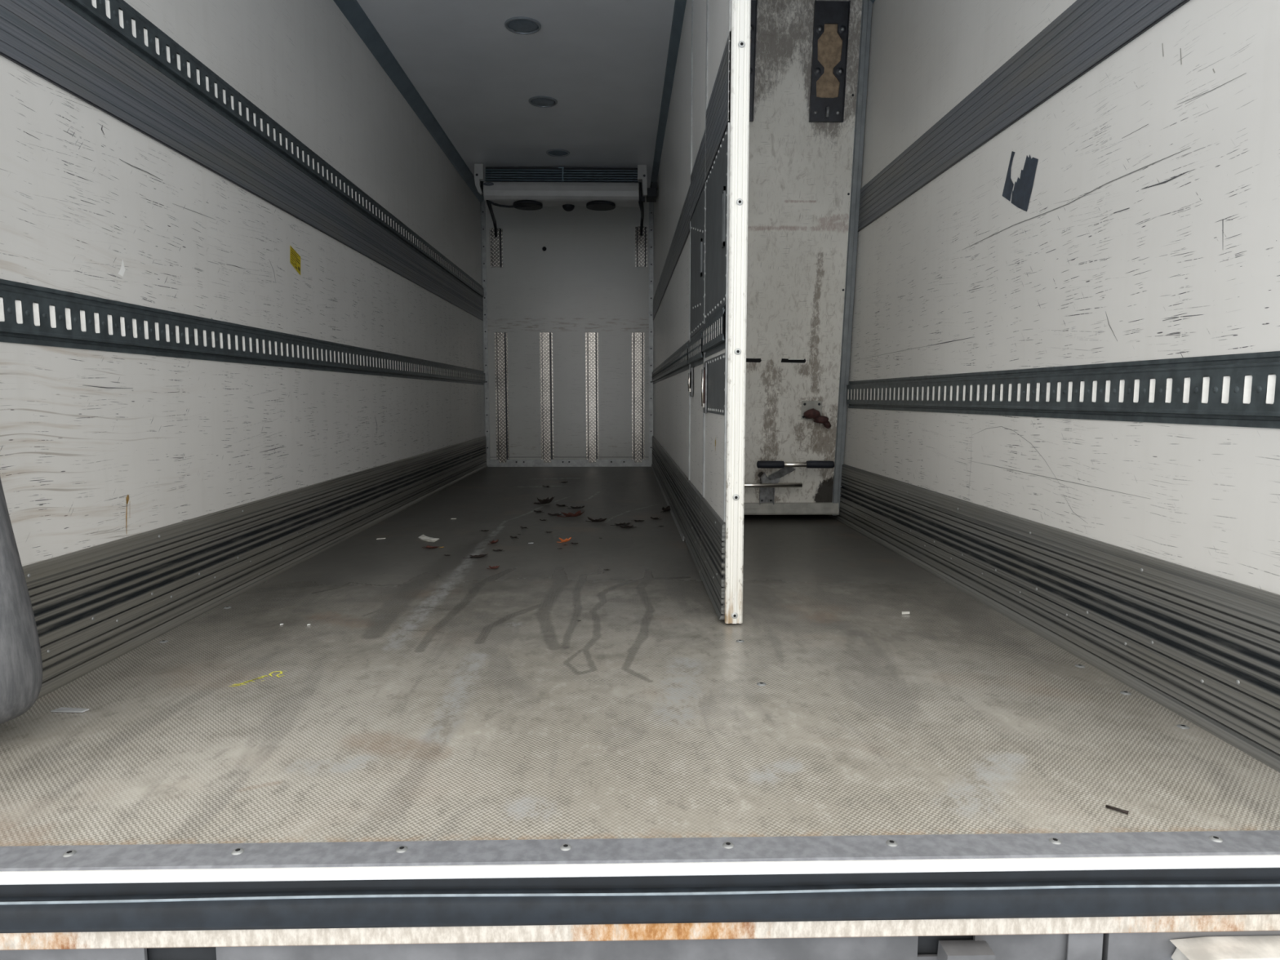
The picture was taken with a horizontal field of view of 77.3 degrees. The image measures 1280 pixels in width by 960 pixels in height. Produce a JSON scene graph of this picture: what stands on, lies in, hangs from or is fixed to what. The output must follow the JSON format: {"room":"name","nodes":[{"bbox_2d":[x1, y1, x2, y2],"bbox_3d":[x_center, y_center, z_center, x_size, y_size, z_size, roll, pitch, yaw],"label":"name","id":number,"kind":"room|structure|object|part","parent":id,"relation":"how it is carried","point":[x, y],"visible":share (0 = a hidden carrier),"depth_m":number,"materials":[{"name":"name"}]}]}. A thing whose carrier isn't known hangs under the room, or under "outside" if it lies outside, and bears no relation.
{"room":"truck trailer interior","nodes":[
{"label":"truck trailer interior","id":0,"kind":"room"},
{"bbox_2d":[0,0,484,566],"bbox_3d":[-1.421,-1.068,4.272,0.061,2.563,6.626,0,6,-1],"label":"wall","id":1,"kind":"structure","parent":0,"point":[97,447],"depth_m":2.55,"materials":[{"name":"white plastic"}]},
{"bbox_2d":[0,477,42,724],"bbox_3d":[-1.232,-0.262,1.428,0.184,1.448,0.184,0,6,-1],"label":"roll","id":2,"kind":"object","parent":1,"relation":"attached to","point":[20,654],"visible":1,"depth_m":1.48,"materials":[{"name":"grey rubber"}]},
{"bbox_2d":[118,259,124,276],"bbox_3d":[-1.339,-0.549,2.066,0.001,0.046,0.031,0,6,-1],"label":"scratch","id":3,"kind":"object","parent":1,"relation":"attached to","point":[122,271],"depth_m":2.07},
{"bbox_2d":[0,0,483,320],"bbox_3d":[-1.387,-1.245,4.199,0.006,0.196,6.516,0,6,-1],"label":"trim","id":4,"kind":"structure","parent":1,"relation":"attached to","point":[46,38],"depth_m":2.33,"materials":[{"name":"metal"}]},
{"bbox_2d":[0,278,485,385],"bbox_3d":[-1.382,-0.622,4.268,0.015,0.130,6.504,0,6,-1],"label":"rail","id":5,"kind":"object","parent":1,"relation":"attached to","point":[50,332],"visible":1,"depth_m":2.28,"materials":[{"name":"metal"}]},
{"bbox_2d":[22,435,487,699],"bbox_3d":[-1.382,0.061,4.363,0.016,0.293,6.574,0,6,-1],"label":"baseboard","id":6,"kind":"structure","parent":1,"relation":"attached to","point":[92,606],"depth_m":2.40,"materials":[{"name":"metal"}]},
{"bbox_2d":[57,0,484,298],"bbox_3d":[-1.382,-1.403,4.187,0.015,0.117,6.504,0,6,-1],"label":"rail","id":7,"kind":"object","parent":1,"relation":"attached to","point":[136,42],"visible":1,"depth_m":2.65,"materials":[{"name":"metal"}]},
{"bbox_2d":[289,244,300,275],"bbox_3d":[-1.364,-0.869,3.169,0.001,0.103,0.108,0,6,-1],"label":"sticker","id":8,"kind":"object","parent":1,"relation":"attached to","point":[295,258],"visible":1,"depth_m":3.17,"materials":[{"name":"yellow paper"}]},
{"bbox_2d":[290,246,299,271],"bbox_3d":[-1.364,-0.874,3.170,0.001,0.083,0.093,0,6,-1],"label":"print","id":9,"kind":"object","parent":8,"relation":"attached to","point":[291,246],"depth_m":3.17},
{"bbox_2d":[333,0,484,202],"bbox_3d":[-1.358,-2.239,4.102,0.064,0.061,6.526,0,6,-1],"label":"trim","id":10,"kind":"structure","parent":1,"relation":"attached to","point":[351,10],"depth_m":4.58,"materials":[{"name":"grey metal"}]},
{"bbox_2d":[356,0,675,197],"bbox_3d":[-0.161,-2.309,4.147,2.460,0.070,6.576,0,6,-1],"label":"ceiling","id":11,"kind":"structure","parent":0,"point":[603,62],"depth_m":4.54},
{"bbox_2d":[504,16,541,34],"bbox_3d":[-0.580,-2.251,3.966,0.180,0.008,0.180,0,6,-1],"label":"recessed light","id":12,"kind":"object","parent":11,"relation":"in","point":[519,24],"visible":1,"depth_m":3.96,"materials":[{"name":"grey plastic"}]},
{"bbox_2d":[528,96,557,107],"bbox_3d":[-0.604,-2.356,4.986,0.180,0.008,0.180,0,6,-1],"label":"recessed light","id":13,"kind":"object","parent":11,"relation":"in","point":[544,101],"visible":1,"depth_m":4.98,"materials":[{"name":"grey plastic"}]},
{"bbox_2d":[546,148,569,156],"bbox_3d":[-0.618,-2.464,6.030,0.180,0.008,0.180,0,6,-1],"label":"recessed light","id":14,"kind":"object","parent":11,"relation":"in","point":[557,152],"visible":1,"depth_m":6.02,"materials":[{"name":"grey plastic"}]},
{"bbox_2d":[474,163,647,237],"bbox_3d":[-0.641,-2.364,6.846,1.374,0.368,1.051,0,6,-1],"label":"refrigeration unit","id":15,"kind":"object","parent":11,"relation":"hanging from","point":[526,188],"visible":1,"depth_m":6.38,"materials":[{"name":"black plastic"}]},
{"bbox_2d":[513,200,542,210],"bbox_3d":[-0.907,-2.223,6.474,0.236,0.027,0.236,0,6,-1],"label":"outlet","id":16,"kind":"object","parent":15,"relation":"attached to","point":[526,205],"depth_m":6.42,"materials":[{"name":"black plastic"}]},
{"bbox_3d":[-0.630,-2.324,6.598,1.234,0.166,0.526,0,6,-1],"label":"casing","id":17,"kind":"part","parent":15,"relation":"part of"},
{"bbox_2d":[484,166,638,182],"bbox_3d":[-0.625,-2.440,6.394,1.220,0.107,0.052,0,6,-1],"label":"grille","id":18,"kind":"object","parent":15,"relation":"attached to","point":[560,174],"depth_m":6.40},
{"bbox_2d":[586,200,615,210],"bbox_3d":[-0.318,-2.225,6.488,0.236,0.027,0.236,0,6,-1],"label":"outlet","id":19,"kind":"object","parent":15,"relation":"attached to","point":[591,205],"depth_m":6.44,"materials":[{"name":"black plastic"}]},
{"bbox_2d":[562,204,574,211],"bbox_3d":[-0.583,-2.215,6.523,0.103,0.048,0.103,0,6,-1],"label":"knob","id":20,"kind":"object","parent":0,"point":[568,207],"depth_m":6.49,"materials":[{"name":"black plastic"}]},
{"bbox_2d":[484,197,652,459],"bbox_3d":[-0.235,-1.404,7.525,2.460,2.563,0.060,0,6,-1],"label":"wall","id":21,"kind":"structure","parent":0,"point":[587,278],"depth_m":7.47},
{"bbox_2d":[480,200,489,459],"bbox_3d":[-1.442,-1.398,7.453,0.042,2.421,0.030,0,6,-1],"label":"trim","id":22,"kind":"structure","parent":21,"relation":"attached to","point":[482,208],"depth_m":7.46,"materials":[{"name":"metal"}]},
{"bbox_2d":[489,227,502,267],"bbox_3d":[-1.327,-2.143,7.382,0.118,0.350,0.024,0,6,-1],"label":"guard","id":23,"kind":"object","parent":21,"relation":"attached to","point":[495,243],"visible":1,"depth_m":7.38,"materials":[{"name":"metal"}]},
{"bbox_2d":[494,332,509,462],"bbox_3d":[-1.299,-0.771,7.524,0.120,1.219,0.024,0,6,-1],"label":"guard","id":24,"kind":"object","parent":21,"relation":"attached to","point":[500,338],"visible":1,"depth_m":7.52,"materials":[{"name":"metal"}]},
{"bbox_2d":[539,332,554,462],"bbox_3d":[-0.878,-0.772,7.533,0.120,1.219,0.024,0,6,-1],"label":"guard","id":25,"kind":"object","parent":21,"relation":"attached to","point":[545,338],"visible":1,"depth_m":7.53,"materials":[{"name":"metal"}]},
{"bbox_2d":[486,459,652,466],"bbox_3d":[-0.666,-0.161,7.605,1.576,0.068,0.017,0,6,-1],"label":"baseboard","id":26,"kind":"structure","parent":21,"relation":"attached to","point":[491,463],"depth_m":7.60,"materials":[{"name":"metal"}]},
{"bbox_2d":[585,332,599,462],"bbox_3d":[-0.451,-0.773,7.543,0.120,1.219,0.024,0,6,-1],"label":"guard","id":27,"kind":"object","parent":21,"relation":"attached to","point":[591,338],"visible":1,"depth_m":7.54,"materials":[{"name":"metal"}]},
{"bbox_2d":[631,332,644,462],"bbox_3d":[-0.017,-0.774,7.553,0.120,1.219,0.024,0,6,-1],"label":"guard","id":28,"kind":"object","parent":21,"relation":"attached to","point":[637,338],"visible":1,"depth_m":7.55,"materials":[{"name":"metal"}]},
{"bbox_2d":[635,226,647,266],"bbox_3d":[0.012,-2.161,7.410,0.112,0.363,0.024,0,6,-1],"label":"guard","id":29,"kind":"object","parent":21,"relation":"attached to","point":[641,242],"visible":1,"depth_m":7.41,"materials":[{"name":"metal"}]},
{"bbox_2d":[648,202,653,458],"bbox_3d":[0.105,-1.402,7.488,0.042,2.421,0.030,0,6,-1],"label":"trim","id":30,"kind":"structure","parent":21,"relation":"attached to","point":[651,204],"depth_m":7.48,"materials":[{"name":"metal"}]},
{"bbox_2d":[0,466,1279,846],"bbox_3d":[-0.162,0.201,4.431,2.498,0.001,6.528,0,6,-1],"label":"floor","id":31,"kind":"structure","parent":0,"point":[426,694],"depth_m":1.69,"materials":[{"name":"grey metal"}]},
{"bbox_2d":[50,706,88,712],"bbox_3d":[-1.195,0.483,1.679,0.072,0.003,0.020,1,6,6],"label":"scrap","id":32,"kind":"object","parent":31,"relation":"on","point":[62,708],"visible":1,"depth_m":1.68,"materials":[{"name":"white paper"}]},
{"bbox_2d":[159,640,168,643],"bbox_3d":[-1.283,0.434,2.155,0.022,0.003,0.022,0,6,-1],"label":"screw","id":33,"kind":"object","parent":31,"relation":"on","point":[163,641],"visible":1,"depth_m":2.15,"materials":[{"name":"metal"}]},
{"bbox_2d":[228,675,267,686],"bbox_3d":[-0.907,0.466,1.856,0.062,0.001,0.073,0,6,-1],"label":"scribble","id":34,"kind":"object","parent":31,"relation":"on","point":[265,675],"visible":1,"depth_m":1.85,"materials":[{"name":"yellow paint"}]},
{"bbox_2d":[263,671,284,680],"bbox_3d":[-0.862,0.463,1.890,0.041,0.001,0.069,0,6,-1],"label":"scribble","id":35,"kind":"object","parent":31,"relation":"on","point":[281,672],"visible":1,"depth_m":1.90,"materials":[{"name":"yellow paint"}]},
{"bbox_2d":[417,534,439,542],"bbox_3d":[-0.983,0.270,3.693,0.051,0.013,0.153,-6,8,-43],"label":"strip","id":36,"kind":"object","parent":31,"relation":"on","point":[423,537],"visible":1,"depth_m":3.67,"materials":[{"name":"white paper"}]},
{"bbox_2d":[422,545,439,548],"bbox_3d":[-0.910,0.292,3.474,0.083,0.012,0.037,0,6,4],"label":"leaf","id":37,"kind":"object","parent":31,"relation":"on","point":[427,546],"visible":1,"depth_m":3.48,"materials":[{"name":"brown plant"}]},
{"bbox_2d":[462,554,487,558],"bbox_3d":[-0.671,0.313,3.274,0.102,0.012,0.040,-3,7,-30],"label":"leaf","id":38,"kind":"object","parent":31,"relation":"on","point":[480,555],"visible":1,"depth_m":3.28,"materials":[{"name":"brown plant"}]},
{"bbox_2d":[487,565,499,568],"bbox_3d":[-0.561,0.334,3.060,0.050,0.014,0.022,-1,6,-7],"label":"leaf","id":39,"kind":"object","parent":31,"relation":"on","point":[490,566],"visible":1,"depth_m":3.06,"materials":[{"name":"brown plant"}]},
{"bbox_2d":[533,497,554,504],"bbox_3d":[-0.582,0.123,4.904,0.132,0.050,0.058,-6,8,-44],"label":"leaf","id":40,"kind":"object","parent":31,"relation":"on","point":[547,500],"visible":1,"depth_m":4.89,"materials":[{"name":"brown plant"}]},
{"bbox_2d":[547,513,564,515],"bbox_3d":[-0.463,0.192,4.439,0.097,0.014,0.047,-1,6,-6],"label":"leaf","id":41,"kind":"object","parent":31,"relation":"on","point":[554,514],"visible":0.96,"depth_m":4.44,"materials":[{"name":"brown plant"}]},
{"bbox_2d":[558,537,571,542],"bbox_3d":[-0.341,0.271,3.620,0.070,0.023,0.032,-3,7,-30],"label":"leaf","id":42,"kind":"object","parent":31,"relation":"on","point":[566,540],"visible":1,"depth_m":3.62,"materials":[{"name":"orange plant"}]},
{"bbox_2d":[557,510,583,516],"bbox_3d":[-0.377,0.184,4.378,0.149,0.038,0.065,-1,6,-13],"label":"leaf","id":43,"kind":"object","parent":31,"relation":"on","point":[579,513],"visible":1,"depth_m":4.38,"materials":[{"name":"red plant"}]},
{"bbox_2d":[567,506,584,508],"bbox_3d":[-0.377,0.161,4.708,0.100,0.019,0.048,-1,6,-9],"label":"leaf","id":44,"kind":"object","parent":31,"relation":"on","point":[576,507],"visible":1,"depth_m":4.71,"materials":[{"name":"brown plant"}]},
{"bbox_2d":[585,516,606,521],"bbox_3d":[-0.229,0.207,4.210,0.116,0.028,0.050,0,6,-1],"label":"leaf","id":45,"kind":"object","parent":31,"relation":"on","point":[588,518],"visible":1,"depth_m":4.21,"materials":[{"name":"brown plant"}]},
{"bbox_2d":[609,522,631,525],"bbox_3d":[-0.097,0.226,4.109,0.113,0.012,0.054,-3,7,-28],"label":"leaf","id":46,"kind":"object","parent":31,"relation":"on","point":[624,523],"visible":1,"depth_m":4.11,"materials":[{"name":"brown plant"}]},
{"bbox_2d":[619,525,636,528],"bbox_3d":[-0.060,0.235,4.034,0.087,0.012,0.042,-2,6,-22],"label":"leaf","id":47,"kind":"object","parent":31,"relation":"on","point":[624,526],"visible":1,"depth_m":4.04,"materials":[{"name":"brown plant"}]},
{"bbox_2d":[0,830,1279,884],"bbox_3d":[-0.086,0.544,1.155,2.580,0.023,0.066,0,6,-1],"label":"door sill","id":48,"kind":"structure","parent":31,"relation":"attached to","point":[994,852],"depth_m":1.14,"materials":[{"name":"metal"}]},
{"bbox_2d":[662,505,670,511],"bbox_3d":[0.154,0.168,4.620,0.057,0.022,0.144,1,6,7],"label":"leaf","id":49,"kind":"object","parent":31,"relation":"on","point":[667,508],"visible":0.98,"depth_m":4.65,"materials":[{"name":"brown plant"}]},
{"bbox_2d":[685,0,706,573],"bbox_3d":[0.237,-0.920,3.116,0.068,2.477,0.616,0,6,-1],"label":"partition panel","id":50,"kind":"object","parent":31,"relation":"on","point":[699,7],"visible":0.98,"depth_m":3.12,"materials":[{"name":"metal"}]},
{"bbox_3d":[0.214,-0.407,3.334,0.006,0.120,0.085,0,6,-1],"label":"latch plate","id":51,"kind":"part","parent":50,"relation":"part of","materials":[{"name":"metal"}]},
{"bbox_3d":[0.218,0.172,3.228,0.016,0.281,0.609,0,6,-1],"label":"kick plate","id":52,"kind":"part","parent":50,"relation":"part of","materials":[{"name":"metal"}]},
{"bbox_3d":[0.218,-0.513,3.155,0.015,0.127,0.585,0,6,-1],"label":"lashing rail","id":53,"kind":"part","parent":50,"relation":"part of","materials":[{"name":"metal"}]},
{"bbox_2d":[699,0,751,623],"bbox_3d":[0.253,-0.853,2.491,0.072,2.483,0.634,0,6,-1],"label":"partition panel","id":54,"kind":"object","parent":31,"relation":"on","point":[723,374],"visible":1,"depth_m":2.29,"materials":[{"name":"metal"}]},
{"bbox_3d":[0.227,-0.320,2.780,0.006,0.175,0.075,0,6,-1],"label":"latch plate","id":55,"kind":"part","parent":54,"relation":"part of","materials":[{"name":"metal"}]},
{"bbox_3d":[0.232,0.235,2.614,0.016,0.281,0.605,0,6,-1],"label":"kick plate","id":56,"kind":"part","parent":54,"relation":"part of","materials":[{"name":"metal"}]},
{"bbox_3d":[0.232,-0.468,2.541,0.015,0.130,0.585,0,6,-1],"label":"lashing rail","id":57,"kind":"part","parent":54,"relation":"part of","materials":[{"name":"metal"}]},
{"bbox_2d":[756,682,766,685],"bbox_3d":[0.279,0.467,1.836,0.022,0.003,0.022,0,6,-1],"label":"screw","id":58,"kind":"object","parent":31,"relation":"on","point":[757,683],"visible":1,"depth_m":1.83,"materials":[{"name":"metal"}]},
{"bbox_2d":[743,0,872,515],"bbox_3d":[0.671,-1.024,4.002,0.804,2.468,0.398,0,6,-1],"label":"bulkhead","id":59,"kind":"object","parent":31,"relation":"on","point":[809,59],"visible":0.64,"depth_m":3.95,"materials":[{"name":"grey plastic"}]},
{"bbox_3d":[0.458,-1.958,3.741,0.162,0.519,0.023,0,13,-1],"label":"guide plate","id":60,"kind":"part","parent":59,"relation":"part of","materials":[{"name":"metal"}]},
{"bbox_3d":[0.732,-0.037,4.130,0.146,0.096,0.028,4,7,31],"label":"handle arm","id":61,"kind":"part","parent":59,"relation":"part of","materials":[{"name":"metal"}]},
{"bbox_3d":[0.798,-0.079,4.088,0.390,0.028,0.027,0,13,-1],"label":"folding handle","id":62,"kind":"part","parent":59,"relation":"part of","materials":[{"name":"metal"}]},
{"bbox_3d":[0.888,-0.362,4.139,0.106,0.096,0.006,0,13,-1],"label":"hinge plate","id":63,"kind":"part","parent":59,"relation":"part of","materials":[{"name":"silver metal"}]},
{"bbox_3d":[0.888,-1.959,3.751,0.162,0.519,0.023,0,13,-1],"label":"guide plate","id":64,"kind":"part","parent":59,"relation":"part of","materials":[{"name":"metal"}]},
{"bbox_2d":[902,611,910,614],"bbox_3d":[0.806,0.403,2.429,0.026,0.007,0.008,0,6,-4],"label":"scrap","id":65,"kind":"object","parent":31,"relation":"on","point":[903,612],"visible":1,"depth_m":2.42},
{"bbox_2d":[1075,664,1084,667],"bbox_3d":[1.077,0.455,1.958,0.022,0.003,0.022,0,6,-1],"label":"screw","id":66,"kind":"object","parent":31,"relation":"on","point":[1076,665],"visible":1,"depth_m":1.95,"materials":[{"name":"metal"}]},
{"bbox_2d":[1105,804,1128,814],"bbox_3d":[0.759,0.524,1.273,0.032,0.005,0.008,4,7,37],"label":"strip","id":67,"kind":"object","parent":31,"relation":"on","point":[1106,806],"visible":1,"depth_m":1.27,"materials":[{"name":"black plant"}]},
{"bbox_2d":[1120,690,1131,694],"bbox_3d":[1.081,0.473,1.780,0.022,0.003,0.022,0,6,-1],"label":"screw","id":68,"kind":"object","parent":31,"relation":"on","point":[1122,691],"visible":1,"depth_m":1.78,"materials":[{"name":"metal"}]},
{"bbox_2d":[1176,724,1189,728],"bbox_3d":[1.085,0.492,1.598,0.022,0.003,0.022,0,6,-1],"label":"screw","id":69,"kind":"object","parent":31,"relation":"on","point":[1180,726],"visible":1,"depth_m":1.59,"materials":[{"name":"metal"}]},
{"bbox_2d":[653,0,691,477],"bbox_3d":[0.196,-1.164,5.466,0.048,2.479,4.104,0,6,-1],"label":"wall","id":70,"kind":"structure","parent":0,"point":[671,322],"depth_m":4.42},
{"bbox_2d":[646,182,657,202],"bbox_3d":[0.097,-2.318,6.437,0.085,0.120,0.180,0,6,-1],"label":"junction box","id":71,"kind":"object","parent":70,"relation":"attached to","point":[651,197],"visible":0.96,"depth_m":6.36,"materials":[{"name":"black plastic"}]},
{"bbox_2d":[649,0,686,186],"bbox_3d":[0.163,-2.312,4.733,0.046,0.045,5.326,0,6,-1],"label":"trim","id":72,"kind":"structure","parent":70,"relation":"attached to","point":[679,5],"depth_m":4.56,"materials":[{"name":"grey metal"}]},
{"bbox_2d":[651,435,688,542],"bbox_3d":[0.164,-0.073,5.597,0.016,0.281,4.124,0,6,-1],"label":"baseboard","id":73,"kind":"structure","parent":70,"relation":"attached to","point":[673,482],"depth_m":4.50,"materials":[{"name":"metal"}]},
{"bbox_2d":[652,339,689,383],"bbox_3d":[0.165,-0.757,5.508,0.015,0.125,4.078,0,6,-1],"label":"rail","id":74,"kind":"object","parent":70,"relation":"attached to","point":[680,357],"visible":1,"depth_m":4.44,"materials":[{"name":"metal"}]},
{"bbox_2d":[653,184,690,320],"bbox_3d":[0.169,-1.376,5.443,0.006,0.191,4.085,0,6,-1],"label":"trim","id":75,"kind":"structure","parent":70,"relation":"attached to","point":[682,233],"depth_m":4.39,"materials":[{"name":"metal"}]},
{"bbox_2d":[843,0,1279,595],"bbox_3d":[1.098,-1.074,4.329,0.061,2.563,6.626,0,6,-1],"label":"wall","id":76,"kind":"structure","parent":0,"point":[1149,228],"depth_m":2.01,"materials":[{"name":"white plastic"}]},
{"bbox_2d":[1002,151,1038,211],"bbox_3d":[1.112,-0.878,2.347,0.001,0.200,0.210,0,6,-1],"label":"sticker","id":77,"kind":"object","parent":76,"relation":"attached to","point":[1021,193],"visible":1,"depth_m":2.33,"materials":[{"name":"grey plastic"}]},
{"bbox_2d":[857,0,1190,231],"bbox_3d":[1.067,-1.353,4.244,0.006,0.199,6.516,0,6,-1],"label":"trim","id":78,"kind":"structure","parent":76,"relation":"attached to","point":[1087,33],"depth_m":2.34,"materials":[{"name":"metal"}]},
{"bbox_2d":[826,463,1279,773],"bbox_3d":[1.061,0.049,4.418,0.016,0.306,6.574,0,6,-1],"label":"baseboard","id":79,"kind":"structure","parent":76,"relation":"attached to","point":[1202,646],"depth_m":1.90,"materials":[{"name":"metal"}]},
{"bbox_2d":[846,351,1279,428],"bbox_3d":[1.102,-0.283,2.608,0.015,0.137,3.020,0,6,-1],"label":"rail","id":80,"kind":"object","parent":76,"relation":"attached to","point":[1256,413],"visible":1,"depth_m":1.89,"materials":[{"name":"metal"}]},
{"bbox_3d":[-0.161,0.252,4.439,2.580,0.097,6.620,0,6,-1],"label":"subfloor","id":81,"kind":"structure","parent":0,"visible":0},
{"bbox_2d":[0,914,1279,950],"bbox_3d":[-0.086,0.635,1.138,2.580,0.026,0.026,0,6,-1],"label":"crossbar","id":82,"kind":"object","parent":81,"relation":"attached to","point":[1254,922],"visible":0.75,"depth_m":1.13,"materials":[{"name":"white paint"}]},
{"bbox_2d":[0,867,1279,933],"bbox_3d":[-0.086,0.591,1.125,2.580,0.064,0.018,0,6,-1],"label":"seal","id":83,"kind":"object","parent":82,"relation":"attached to","point":[700,899],"visible":1,"depth_m":1.12,"materials":[{"name":"black rubber"}]},
{"bbox_2d":[0,930,1279,959],"bbox_3d":[-0.084,0.757,1.127,2.580,0.213,0.075,0,6,-1],"label":"rear underframe","id":84,"kind":"object","parent":81,"relation":"attached to","point":[1153,945],"depth_m":1.15,"materials":[{"name":"paint"}]},
{"bbox_3d":[0.929,0.689,1.133,0.334,0.058,0.054,0,6,-1],"label":"step bracket","id":85,"kind":"part","parent":84,"relation":"part of","materials":[{"name":"white metal"}]}
]}

